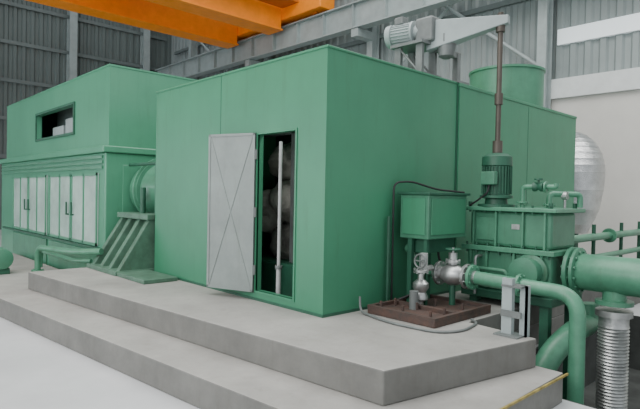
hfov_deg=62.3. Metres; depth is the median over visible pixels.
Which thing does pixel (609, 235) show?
pipes
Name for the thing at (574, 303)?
pipe
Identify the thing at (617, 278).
pipe
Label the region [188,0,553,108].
columns
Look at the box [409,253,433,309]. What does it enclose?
valve
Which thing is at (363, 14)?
girder
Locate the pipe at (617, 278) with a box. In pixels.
[560,247,639,307]
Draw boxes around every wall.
[0,0,171,229]
[551,89,639,257]
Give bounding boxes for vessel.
[573,132,605,246]
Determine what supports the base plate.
on the concrete platform
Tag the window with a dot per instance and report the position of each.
(630, 23)
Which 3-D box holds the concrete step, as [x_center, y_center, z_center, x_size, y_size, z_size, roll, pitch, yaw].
[-0.973,1.491,10.410,10.309,0.270,12.620,0,1,-43]
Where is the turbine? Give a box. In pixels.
[261,132,294,296]
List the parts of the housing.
rail, panel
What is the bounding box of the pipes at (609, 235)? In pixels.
[574,221,639,258]
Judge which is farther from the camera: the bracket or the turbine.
the turbine
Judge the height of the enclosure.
2.869 m
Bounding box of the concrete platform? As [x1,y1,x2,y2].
[28,267,601,405]
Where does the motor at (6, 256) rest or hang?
on the concrete step
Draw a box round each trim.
[500,373,567,408]
[551,67,639,99]
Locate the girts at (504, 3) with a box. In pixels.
[174,0,527,54]
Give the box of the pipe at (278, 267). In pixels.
[275,141,282,293]
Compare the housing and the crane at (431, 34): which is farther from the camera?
the housing
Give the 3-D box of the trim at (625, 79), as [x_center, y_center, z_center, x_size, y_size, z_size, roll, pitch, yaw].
[5.078,-3.047,15.012,0.240,0.500,39.000,0,1,-43]
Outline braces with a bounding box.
[200,4,535,72]
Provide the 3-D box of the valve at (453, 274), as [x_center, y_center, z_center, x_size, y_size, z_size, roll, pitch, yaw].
[1.420,0.821,6.212,0.280,0.660,0.930,0,1,-43]
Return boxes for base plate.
[367,294,490,328]
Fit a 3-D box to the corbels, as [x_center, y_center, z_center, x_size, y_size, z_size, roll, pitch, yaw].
[1.339,-5.650,17.713,0.770,0.260,24.100,0,1,-43]
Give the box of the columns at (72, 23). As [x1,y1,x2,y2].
[66,10,149,81]
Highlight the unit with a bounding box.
[461,201,585,399]
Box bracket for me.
[493,277,530,339]
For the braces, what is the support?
attached to the columns at (545, 7)
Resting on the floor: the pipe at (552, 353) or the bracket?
the pipe at (552, 353)
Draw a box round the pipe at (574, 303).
[472,271,585,404]
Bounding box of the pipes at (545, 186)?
[517,178,582,207]
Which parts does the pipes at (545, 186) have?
gauge stem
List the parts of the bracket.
foot plate, cross plate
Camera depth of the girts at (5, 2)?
24.84 m
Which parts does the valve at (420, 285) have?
wheel stem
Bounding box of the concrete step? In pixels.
[0,253,639,408]
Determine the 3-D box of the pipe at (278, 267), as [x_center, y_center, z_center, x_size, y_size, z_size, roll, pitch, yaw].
[-0.354,-0.157,6.364,0.362,2.659,0.090,1,1,18]
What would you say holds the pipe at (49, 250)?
on the concrete step
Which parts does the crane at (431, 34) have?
motor, arm, drive rod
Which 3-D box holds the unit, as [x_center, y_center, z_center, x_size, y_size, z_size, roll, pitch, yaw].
[2.433,1.293,6.566,1.060,2.640,1.190,0,1,-43]
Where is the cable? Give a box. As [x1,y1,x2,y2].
[359,296,476,332]
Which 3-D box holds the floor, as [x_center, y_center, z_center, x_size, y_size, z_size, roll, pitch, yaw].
[-5.195,2.112,5.492,28.000,0.950,39.000,0,1,-43]
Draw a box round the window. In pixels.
[557,13,639,45]
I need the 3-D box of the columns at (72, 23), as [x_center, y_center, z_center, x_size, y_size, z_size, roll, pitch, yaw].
[-13.204,-5.868,24.021,11.340,14.000,0.450,0,1,-43]
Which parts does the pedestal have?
plate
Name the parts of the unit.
frame, plate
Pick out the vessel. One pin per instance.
(589, 178)
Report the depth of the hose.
5.68 m
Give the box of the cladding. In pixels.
[171,0,639,82]
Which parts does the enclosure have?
door, door frame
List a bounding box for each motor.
[0,247,13,274]
[469,153,514,206]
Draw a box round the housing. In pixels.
[0,64,196,268]
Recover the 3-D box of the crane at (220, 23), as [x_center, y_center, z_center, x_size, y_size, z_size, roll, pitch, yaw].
[-8.785,-8.055,14.524,19.230,3.100,6.800,0,1,-43]
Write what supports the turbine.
on the concrete platform
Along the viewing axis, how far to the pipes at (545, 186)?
6.33 m
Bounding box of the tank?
[385,181,469,304]
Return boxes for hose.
[595,306,633,408]
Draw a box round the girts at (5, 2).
[0,0,166,157]
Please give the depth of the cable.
5.24 m
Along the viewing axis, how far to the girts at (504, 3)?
15.57 m
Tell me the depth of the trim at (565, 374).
4.30 m
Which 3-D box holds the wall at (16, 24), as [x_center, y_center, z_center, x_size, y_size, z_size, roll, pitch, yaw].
[-18.408,-5.883,19.500,28.026,14.000,0.070,0,1,-43]
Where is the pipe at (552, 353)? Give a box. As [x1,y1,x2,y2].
[536,302,599,370]
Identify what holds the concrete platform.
on the concrete step
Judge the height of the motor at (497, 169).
0.670 m
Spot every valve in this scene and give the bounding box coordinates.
[405,244,479,304]
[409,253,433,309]
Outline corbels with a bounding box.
[245,27,372,66]
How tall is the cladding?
9.500 m
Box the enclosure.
[154,44,576,317]
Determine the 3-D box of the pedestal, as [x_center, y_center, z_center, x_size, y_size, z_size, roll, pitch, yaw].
[-2.478,0.132,8.778,1.940,1.910,2.150,0,1,-43]
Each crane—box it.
[26,0,333,48]
[384,12,509,152]
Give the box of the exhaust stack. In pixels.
[469,64,545,106]
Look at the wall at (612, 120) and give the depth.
12.82 m
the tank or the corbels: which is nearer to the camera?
the tank
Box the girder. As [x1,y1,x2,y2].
[155,0,464,78]
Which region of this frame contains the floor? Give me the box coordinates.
[0,230,639,408]
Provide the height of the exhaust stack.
0.760 m
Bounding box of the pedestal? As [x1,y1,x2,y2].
[87,159,177,283]
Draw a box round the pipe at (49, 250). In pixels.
[31,245,103,271]
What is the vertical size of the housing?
4.030 m

